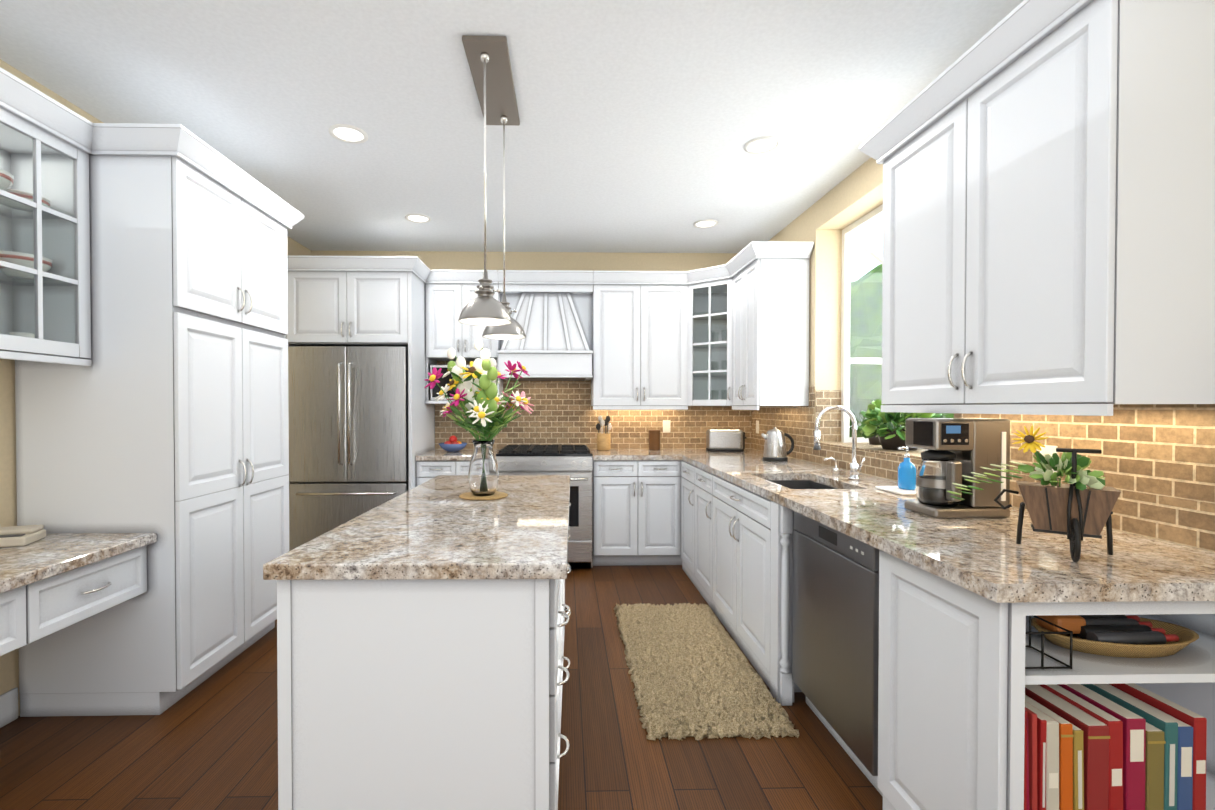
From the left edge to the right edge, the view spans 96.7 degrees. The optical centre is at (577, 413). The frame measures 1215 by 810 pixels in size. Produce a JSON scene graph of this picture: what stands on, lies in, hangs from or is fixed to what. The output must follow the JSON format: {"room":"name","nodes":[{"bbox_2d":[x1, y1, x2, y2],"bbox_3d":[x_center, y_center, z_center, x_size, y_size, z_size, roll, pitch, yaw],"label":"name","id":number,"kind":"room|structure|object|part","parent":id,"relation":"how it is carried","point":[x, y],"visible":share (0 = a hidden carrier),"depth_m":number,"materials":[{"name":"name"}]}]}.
{"room":"kitchen","nodes":[
{"label":"kitchen","id":0,"kind":"room"},
{"bbox_2d":[0,59,310,715],"bbox_3d":[-2.466,-0.079,1.753,0.250,2.720,6.300,0,1,-1],"label":"wall","id":1,"kind":"structure","parent":0,"point":[9,671],"depth_m":2.24,"materials":[{"name":"paint"}]},
{"bbox_2d":[0,688,17,727],"bbox_3d":[-2.302,1.232,0.445,0.015,0.130,3.625,0,1,-1],"label":"baseboard","id":2,"kind":"structure","parent":1,"relation":"attached to","point":[8,707],"depth_m":2.21,"materials":[{"name":"white wood"}]},
{"bbox_2d":[0,67,92,365],"bbox_3d":[-2.137,-0.680,1.783,0.385,0.978,0.949,0,1,-1],"label":"upper cabinet","id":3,"kind":"object","parent":1,"relation":"attached to","point":[45,145],"visible":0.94,"depth_m":2.18,"materials":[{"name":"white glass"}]},
{"bbox_2d":[7,332,34,337],"bbox_3d":[-2.195,-0.278,2.044,0.170,0.074,0.303,0,1,-7],"label":"dish","id":4,"kind":"object","parent":3,"relation":"in","point":[31,335],"depth_m":2.10,"materials":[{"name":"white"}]},
{"bbox_2d":[0,169,49,210],"bbox_3d":[-2.188,-0.851,2.042,0.180,0.080,0.325,0,1,-1],"label":"dish","id":5,"kind":"object","parent":3,"relation":"in","point":[7,185],"depth_m":2.06,"materials":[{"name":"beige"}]},
{"bbox_2d":[0,250,52,279],"bbox_3d":[-2.181,-0.576,2.060,0.179,0.080,0.308,0,1,-7],"label":"dish","id":6,"kind":"object","parent":3,"relation":"in","point":[13,255],"depth_m":2.08,"materials":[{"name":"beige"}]},
{"bbox_2d":[0,533,156,655],"bbox_3d":[-2.033,0.899,1.243,0.588,0.774,2.036,0,1,-1],"label":"built-in desk","id":7,"kind":"object","parent":1,"relation":"attached to","point":[50,583],"visible":0.94,"depth_m":1.93,"materials":[{"name":"wood"}]},
{"bbox_2d":[0,524,45,546],"bbox_3d":[-2.198,0.464,2.076,0.180,0.075,0.150,0,1,-21],"label":"book","id":8,"kind":"object","parent":7,"relation":"on","point":[11,536],"visible":1,"depth_m":2.07,"materials":[{"name":"beige paper"}]},
{"bbox_2d":[0,564,882,809],"bbox_3d":[-0.221,1.340,1.823,4.840,0.120,6.900,0,1,-1],"label":"floor","id":9,"kind":"structure","parent":0,"point":[210,742],"depth_m":2.03,"materials":[{"name":"brown wood"}]},
{"bbox_2d":[15,123,303,716],"bbox_3d":[-1.984,0.044,2.711,0.733,2.449,1.040,0,1,-1],"label":"pantry cabinet","id":10,"kind":"object","parent":9,"relation":"on","point":[164,417],"visible":0.94,"depth_m":2.27,"materials":[{"name":"white wood"}]},
{"bbox_2d":[288,346,408,550],"bbox_3d":[-1.781,0.352,4.483,0.905,1.750,0.784,0,1,-1],"label":"refrigerator","id":11,"kind":"object","parent":9,"relation":"on","point":[348,436],"visible":0.79,"depth_m":4.15,"materials":[{"name":"grey metal"}]},
{"bbox_2d":[285,255,434,489],"bbox_3d":[-1.785,0.021,4.507,1.122,2.449,0.805,0,1,-1],"label":"upper cabinet","id":12,"kind":"object","parent":9,"relation":"on","point":[346,301],"visible":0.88,"depth_m":4.17,"materials":[{"name":"white wood"}]},
{"bbox_2d":[277,503,570,809],"bbox_3d":[-0.398,0.838,2.198,0.759,0.873,1.688,0,1,-1],"label":"kitchen island","id":13,"kind":"object","parent":9,"relation":"on","point":[445,694],"visible":0.69,"depth_m":1.36,"materials":[{"name":"white wood"}]},
{"bbox_2d":[263,475,569,579],"bbox_3d":[-0.407,0.381,2.196,0.777,0.040,1.741,0,1,-1],"label":"island countertop","id":14,"kind":"structure","parent":13,"relation":"on","point":[437,528],"depth_m":1.58,"materials":[{"name":"stone"}]},
{"bbox_2d":[459,491,507,499],"bbox_3d":[-0.403,0.354,2.326,0.210,0.008,0.210,0,1,-1],"label":"mat","id":15,"kind":"object","parent":14,"relation":"on","point":[471,496],"visible":0.83,"depth_m":2.28,"materials":[{"name":"wood"}]},
{"bbox_2d":[468,439,498,495],"bbox_3d":[-0.403,0.231,2.325,0.132,0.235,0.132,0,1,-1],"label":"glass vase","id":16,"kind":"object","parent":15,"relation":"on","point":[483,476],"visible":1,"depth_m":2.28,"materials":[{"name":"clear glass"}]},
{"bbox_2d":[424,338,533,440],"bbox_3d":[-0.408,0.011,2.335,0.447,0.653,0.499,0,1,-1],"label":"bouquet","id":17,"kind":"object","parent":16,"relation":"in","point":[480,400],"visible":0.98,"depth_m":2.26,"materials":[{"name":"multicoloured plant"}]},
{"bbox_2d":[416,461,469,486],"bbox_3d":[-0.974,0.808,4.606,0.631,0.873,0.683,0,1,-1],"label":"base cabinet","id":18,"kind":"object","parent":9,"relation":"on","point":[426,471],"visible":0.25,"depth_m":4.29,"materials":[{"name":"white wood"}]},
{"bbox_2d":[416,449,500,460],"bbox_3d":[-0.972,0.351,4.613,0.636,0.040,0.658,0,1,-1],"label":"countertop","id":19,"kind":"structure","parent":18,"relation":"on","point":[444,455],"depth_m":4.30,"materials":[{"name":"stone"}]},
{"bbox_2d":[438,436,467,451],"bbox_3d":[-1.067,0.259,4.641,0.250,0.140,0.250,0,1,-1],"label":"fruit bowl","id":20,"kind":"object","parent":19,"relation":"on","point":[452,444],"visible":1,"depth_m":4.58,"materials":[{"name":"blue ceramic"}]},
{"bbox_2d":[495,445,592,567],"bbox_3d":[-0.266,0.758,4.561,0.762,0.936,0.784,0,1,-1],"label":"range","id":21,"kind":"object","parent":9,"relation":"on","point":[575,462],"visible":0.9,"depth_m":4.24,"materials":[{"name":"silver metal"}]},
{"bbox_2d":[592,460,682,565],"bbox_3d":[0.481,0.808,4.657,0.720,0.872,0.648,0,1,-1],"label":"base cabinet","id":22,"kind":"object","parent":9,"relation":"on","point":[636,512],"visible":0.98,"depth_m":4.32,"materials":[{"name":"white wood"}]},
{"bbox_2d":[590,449,677,459],"bbox_3d":[0.464,0.350,4.646,0.690,0.040,0.658,0,1,-1],"label":"countertop","id":23,"kind":"structure","parent":22,"relation":"on","point":[612,454],"depth_m":4.39,"materials":[{"name":"stone"}]},
{"bbox_2d":[596,415,611,450],"bbox_3d":[0.239,0.172,4.830,0.143,0.311,0.120,0,1,-1],"label":"utensil crock","id":24,"kind":"object","parent":23,"relation":"on","point":[603,441],"visible":1,"depth_m":4.79,"materials":[{"name":"brown wood"}]},
{"bbox_2d":[649,430,660,449],"bbox_3d":[0.698,0.237,4.861,0.108,0.180,0.108,0,1,-1],"label":"canister","id":25,"kind":"object","parent":23,"relation":"on","point":[654,439],"visible":1,"depth_m":4.82,"materials":[{"name":"brown wood"}]},
{"bbox_2d":[681,461,692,582],"bbox_3d":[1.242,0.814,4.131,0.803,0.872,0.472,0,1,-1],"label":"base cabinet","id":26,"kind":"object","parent":9,"relation":"on","point":[686,468],"depth_m":4.12,"materials":[{"name":"white wood"}]},
{"bbox_2d":[614,603,798,740],"bbox_3d":[0.560,1.246,2.805,0.627,0.042,1.399,0,1,-1],"label":"shag rug","id":27,"kind":"object","parent":9,"relation":"on","point":[693,672],"visible":1,"depth_m":2.52,"materials":[{"name":"beige carpet"}]},
{"bbox_2d":[693,465,732,616],"bbox_3d":[1.253,0.820,3.658,0.803,0.872,0.474,0,1,-1],"label":"base cabinet","id":28,"kind":"object","parent":9,"relation":"on","point":[712,494],"depth_m":3.39,"materials":[{"name":"white wood"}]},
{"bbox_2d":[729,480,837,696],"bbox_3d":[1.183,0.829,2.939,0.372,0.872,0.960,0,1,-1],"label":"base cabinet","id":29,"kind":"object","parent":9,"relation":"on","point":[761,602],"depth_m":2.53,"materials":[{"name":"white wood"}]},
{"bbox_2d":[793,511,878,775],"bbox_3d":[1.285,0.786,2.028,0.699,0.740,0.606,0,1,-1],"label":"dishwasher","id":30,"kind":"object","parent":29,"relation":"in","point":[835,623],"visible":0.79,"depth_m":1.93,"materials":[{"name":"grey metal"}]},
{"bbox_2d":[674,449,1214,602],"bbox_3d":[1.256,0.370,3.089,0.822,0.040,3.808,0,1,-1],"label":"countertop","id":31,"kind":"structure","parent":29,"relation":"on","point":[989,559],"depth_m":1.51,"materials":[{"name":"stone"}]},
{"bbox_2d":[706,429,746,451],"bbox_3d":[1.308,0.233,4.723,0.337,0.192,0.170,0,1,7],"label":"toaster","id":32,"kind":"object","parent":31,"relation":"on","point":[725,440],"visible":1,"depth_m":4.64,"materials":[{"name":"silver metal"}]},
{"bbox_2d":[761,427,793,461],"bbox_3d":[1.450,0.218,3.898,0.243,0.241,0.170,0,1,-1],"label":"kettle","id":33,"kind":"object","parent":31,"relation":"on","point":[774,445],"visible":1,"depth_m":3.84,"materials":[{"name":"silver metal"}]},
{"bbox_2d":[771,480,835,488],"bbox_3d":[1.185,0.478,2.845,0.358,0.168,0.598,0,1,-1],"label":"sink basin","id":34,"kind":"object","parent":31,"relation":"in","point":[809,484],"visible":0.1,"depth_m":3.14,"materials":[{"name":"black metal"}]},
{"bbox_2d":[813,405,864,479],"bbox_3d":[1.387,0.152,2.967,0.266,0.396,0.334,0,1,-1],"label":"faucet","id":35,"kind":"object","parent":31,"relation":"on","point":[855,469],"visible":1,"depth_m":2.86,"materials":[{"name":"silver metal"}]},
{"bbox_2d":[875,486,915,495],"bbox_3d":[1.514,0.350,2.451,0.200,0.012,0.220,0,1,-1],"label":"soap tray","id":36,"kind":"object","parent":31,"relation":"on","point":[896,490],"visible":0.46,"depth_m":2.42,"materials":[{"name":"white ceramic"}]},
{"bbox_2d":[897,447,915,489],"bbox_3d":[1.500,0.247,2.459,0.072,0.192,0.092,0,1,-1],"label":"soap bottle","id":37,"kind":"object","parent":36,"relation":"on","point":[906,474],"visible":1,"depth_m":2.43,"materials":[{"name":"blue plastic"}]},
{"bbox_2d":[905,418,1009,517],"bbox_3d":[1.369,0.190,1.945,0.273,0.345,0.190,0,1,-1],"label":"coffee maker","id":38,"kind":"object","parent":31,"relation":"on","point":[957,448],"visible":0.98,"depth_m":1.87,"materials":[{"name":"silver metal"}]},
{"bbox_2d":[947,425,1120,561],"bbox_3d":[1.227,0.201,1.445,0.336,0.340,0.279,0,1,-1],"label":"planter","id":39,"kind":"object","parent":31,"relation":"on","point":[1078,507],"visible":1,"depth_m":1.40,"materials":[{"name":"brown wood"}]},
{"bbox_2d":[1025,616,1072,669],"bbox_3d":[1.073,0.546,1.300,0.140,0.087,0.115,0,1,-1],"label":"wire rack","id":40,"kind":"object","parent":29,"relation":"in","point":[1042,633],"visible":0.54,"depth_m":1.25,"materials":[{"name":"black metal"}]},
{"bbox_2d":[1031,615,1198,657],"bbox_3d":[1.369,0.552,1.381,0.390,0.075,0.208,0,1,-1],"label":"decorative bowl","id":41,"kind":"object","parent":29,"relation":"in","point":[1130,636],"visible":0.79,"depth_m":1.34,"materials":[{"name":"wood"}]},
{"bbox_2d":[1024,683,1206,809],"bbox_3d":[1.229,0.818,1.356,0.453,0.270,0.229,0,1,-1],"label":"cookbooks","id":42,"kind":"object","parent":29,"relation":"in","point":[1128,746],"visible":0.58,"depth_m":1.24,"materials":[{"name":"multicoloured"}]},
{"bbox_2d":[0,0,1023,252],"bbox_3d":[-0.221,-1.515,1.788,4.840,0.150,6.900,0,1,-1],"label":"ceiling","id":43,"kind":"structure","parent":0,"point":[640,126],"depth_m":2.47,"materials":[{"name":"paint"}]},
{"bbox_2d":[328,124,367,143],"bbox_3d":[-1.185,-1.448,2.796,0.190,0.008,0.190,0,1,-1],"label":"recessed light","id":44,"kind":"object","parent":43,"relation":"in","point":[346,133],"visible":1,"depth_m":2.79,"materials":[{"name":"white plastic"}]},
{"bbox_2d":[405,213,430,222],"bbox_3d":[-1.194,-1.463,4.046,0.190,0.008,0.190,0,1,-1],"label":"recessed light","id":45,"kind":"object","parent":43,"relation":"in","point":[418,218],"visible":1,"depth_m":4.04,"materials":[{"name":"white plastic"}]},
{"bbox_2d":[458,36,525,339],"bbox_3d":[-0.359,-0.906,2.372,0.236,1.079,0.672,0,1,-1],"label":"pendant light","id":46,"kind":"object","parent":43,"relation":"attached to","point":[501,100],"depth_m":2.22,"materials":[{"name":"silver metal"}]},
{"bbox_3d":[-0.365,-0.881,2.142,0.212,1.035,0.212,0,1,-1],"label":"pendant lamp","id":47,"kind":"part","parent":46,"relation":"part of","materials":[{"name":"silver metal"}]},
{"bbox_3d":[-0.352,-0.887,2.602,0.212,1.035,0.212,0,1,-1],"label":"pendant lamp","id":48,"kind":"part","parent":46,"relation":"part of","materials":[{"name":"silver metal"}]},
{"bbox_2d":[693,219,717,227],"bbox_3d":[0.994,-1.465,4.167,0.190,0.008,0.190,0,1,-1],"label":"recessed light","id":49,"kind":"object","parent":43,"relation":"in","point":[707,223],"visible":1,"depth_m":4.16,"materials":[{"name":"white plastic"}]},
{"bbox_2d":[744,136,780,153],"bbox_3d":[1.003,-1.450,2.917,0.190,0.008,0.190,0,1,-1],"label":"recessed light","id":50,"kind":"object","parent":43,"relation":"in","point":[763,145],"visible":1,"depth_m":2.91,"materials":[{"name":"white plastic"}]},
{"bbox_2d":[311,251,737,270],"bbox_3d":[-0.297,-0.120,5.079,4.840,2.720,0.250,0,1,-1],"label":"wall","id":51,"kind":"structure","parent":0,"point":[453,260],"depth_m":4.94,"materials":[{"name":"paint"}]},
{"bbox_2d":[425,270,502,403],"bbox_3d":[-0.982,-0.646,4.717,0.621,1.120,0.405,0,1,-1],"label":"upper cabinet","id":52,"kind":"object","parent":51,"relation":"attached to","point":[450,295],"visible":0.75,"depth_m":4.58,"materials":[{"name":"white wood"}]},
{"bbox_2d":[430,365,496,400],"bbox_3d":[-0.982,-0.267,4.745,0.561,0.307,0.263,0,1,-1],"label":"microwave","id":53,"kind":"object","parent":52,"relation":"in","point":[436,389],"visible":0.27,"depth_m":4.61,"materials":[{"name":"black metal"}]},
{"bbox_2d":[497,270,592,380],"bbox_3d":[-0.268,-0.750,4.685,0.800,0.910,0.500,0,1,-1],"label":"wood range hood","id":54,"kind":"object","parent":51,"relation":"attached to","point":[552,316],"visible":0.88,"depth_m":4.54,"materials":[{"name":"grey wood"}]},
{"bbox_2d":[435,361,751,448],"bbox_3d":[0.159,-0.089,4.959,2.926,0.830,0.008,0,1,-1],"label":"backsplash","id":55,"kind":"structure","parent":51,"relation":"attached to","point":[563,413],"depth_m":4.95,"materials":[{"name":"brick"}]},
{"bbox_2d":[663,420,669,432],"bbox_3d":[0.826,0.119,4.971,0.070,0.115,0.004,0,1,-1],"label":"electrical outlet","id":56,"kind":"object","parent":55,"relation":"attached to","point":[666,426],"visible":1,"depth_m":4.97,"materials":[{"name":"white plastic"}]},
{"bbox_2d":[591,271,687,409],"bbox_3d":[0.541,-0.621,4.753,0.818,1.170,0.405,0,1,-1],"label":"upper cabinet","id":57,"kind":"object","parent":51,"relation":"attached to","point":[639,338],"visible":0.92,"depth_m":4.62,"materials":[{"name":"white wood"}]},
{"bbox_2d":[687,264,732,405],"bbox_3d":[1.249,-0.635,4.635,0.745,1.140,0.672,0,1,-1],"label":"upper cabinet","id":58,"kind":"object","parent":51,"relation":"attached to","point":[710,299],"visible":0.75,"depth_m":4.62,"materials":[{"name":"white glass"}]},
{"bbox_2d":[707,330,726,399],"bbox_3d":[1.287,-0.406,4.707,0.316,0.622,0.266,0,1,-1],"label":"glassware","id":59,"kind":"object","parent":58,"relation":"in","point":[717,363],"depth_m":4.71,"materials":[{"name":"clear glass"}]},
{"bbox_2d":[769,158,921,459],"bbox_3d":[1.808,-0.080,1.852,0.220,2.720,6.300,0,1,-1],"label":"wall","id":60,"kind":"structure","parent":0,"point":[824,221],"depth_m":3.74,"materials":[{"name":"paint"}]},
{"bbox_2d":[725,241,813,409],"bbox_3d":[1.417,-0.613,4.065,0.435,1.170,0.645,0,1,-1],"label":"upper cabinet","id":61,"kind":"object","parent":60,"relation":"attached to","point":[770,328],"visible":1,"depth_m":3.81,"materials":[{"name":"white wood"}]},
{"bbox_2d":[752,386,814,443],"bbox_3d":[1.634,0.004,4.370,0.008,0.400,1.236,0,1,-1],"label":"backsplash","id":62,"kind":"structure","parent":60,"relation":"attached to","point":[795,423],"depth_m":4.13,"materials":[{"name":"brick"}]},
{"bbox_2d":[756,420,758,433],"bbox_3d":[1.617,0.120,4.836,0.002,0.115,0.070,0,1,-1],"label":"electrical outlet","id":63,"kind":"object","parent":62,"relation":"attached to","point":[757,426],"visible":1,"depth_m":4.83,"materials":[{"name":"white plastic"}]},
{"bbox_2d":[816,390,840,441],"bbox_3d":[1.758,0.017,3.747,0.200,0.360,0.008,0,1,-1],"label":"backsplash","id":64,"kind":"structure","parent":60,"relation":"attached to","point":[830,425],"depth_m":3.74,"materials":[{"name":"brick"}]},
{"bbox_2d":[820,442,927,458],"bbox_3d":[1.937,0.213,3.084,0.531,0.011,1.346,0,1,-1],"label":"windowsill","id":65,"kind":"structure","parent":60,"relation":"attached to","point":[915,454],"depth_m":3.11,"materials":[{"name":"stone"}]},
{"bbox_2d":[867,418,891,444],"bbox_3d":[1.954,0.101,3.507,0.215,0.200,0.206,0,1,-1],"label":"plant pot","id":66,"kind":"object","parent":65,"relation":"on","point":[874,440],"visible":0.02,"depth_m":3.48,"materials":[{"name":"brown ceramic"}]},
{"bbox_2d":[858,399,941,450],"bbox_3d":[1.856,0.038,3.103,0.469,0.337,0.455,0,1,-1],"label":"potted plant","id":67,"kind":"object","parent":65,"relation":"on","point":[884,429],"visible":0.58,"depth_m":3.04,"materials":[{"name":"green plant"}]},
{"bbox_2d":[841,204,953,442],"bbox_3d":[2.050,-0.507,3.078,0.400,1.513,1.346,0,1,-1],"label":"window","id":68,"kind":"structure","parent":60,"relation":"in","point":[849,234],"depth_m":3.71,"materials":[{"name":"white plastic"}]},
{"bbox_2d":[752,435,1214,551],"bbox_3d":[1.663,0.284,3.098,0.008,0.128,3.788,0,1,-1],"label":"backsplash","id":69,"kind":"structure","parent":60,"relation":"attached to","point":[1186,522],"depth_m":1.64,"materials":[{"name":"brick"}]},
{"bbox_2d":[859,0,1214,415],"bbox_3d":[1.469,-0.585,1.833,0.435,1.170,1.100,0,1,-1],"label":"upper cabinet","id":70,"kind":"object","parent":60,"relation":"attached to","point":[1048,207],"visible":1,"depth_m":1.49,"materials":[{"name":"white wood"}]},
{"bbox_2d":[954,404,1214,503],"bbox_3d":[1.693,0.035,1.800,0.008,0.400,1.198,0,1,-1],"label":"backsplash","id":71,"kind":"structure","parent":60,"relation":"attached to","point":[1167,450],"depth_m":1.62,"materials":[{"name":"brick"}]},
{"bbox_2d":[1040,445,1057,472],"bbox_3d":[1.684,0.171,1.927,0.004,0.115,0.070,0,1,-1],"label":"electrical outlet","id":72,"kind":"object","parent":71,"relation":"attached to","point":[1049,450],"visible":0.19,"depth_m":1.92,"materials":[{"name":"white plastic"}]},
{"bbox_3d":[7.066,1.437,6.144,9.730,0.180,16.000,0,1,-1],"label":"ground","id":73,"kind":"structure","parent":0,"visible":0},
{"bbox_2d":[850,267,881,408],"bbox_3d":[4.454,0.076,6.348,4.025,4.091,3.928,0,1,-1],"label":"bush","id":74,"kind":"object","parent":73,"relation":"on","point":[863,301],"depth_m":5.91,"materials":[{"name":"green plant"}]},
{"bbox_2d":[850,264,881,289],"bbox_3d":[5.116,-0.344,8.634,4.349,4.305,4.375,0,1,-1],"label":"bush","id":75,"kind":"object","parent":73,"relation":"on","point":[877,267],"depth_m":8.16,"materials":[{"name":"green plant"}]},
{"bbox_2d":[849,336,953,436],"bbox_3d":[3.842,0.337,4.615,3.211,3.356,3.063,0,1,-1],"label":"bush","id":76,"kind":"object","parent":73,"relation":"on","point":[866,369],"depth_m":4.42,"materials":[{"name":"green plant"}]}
]}

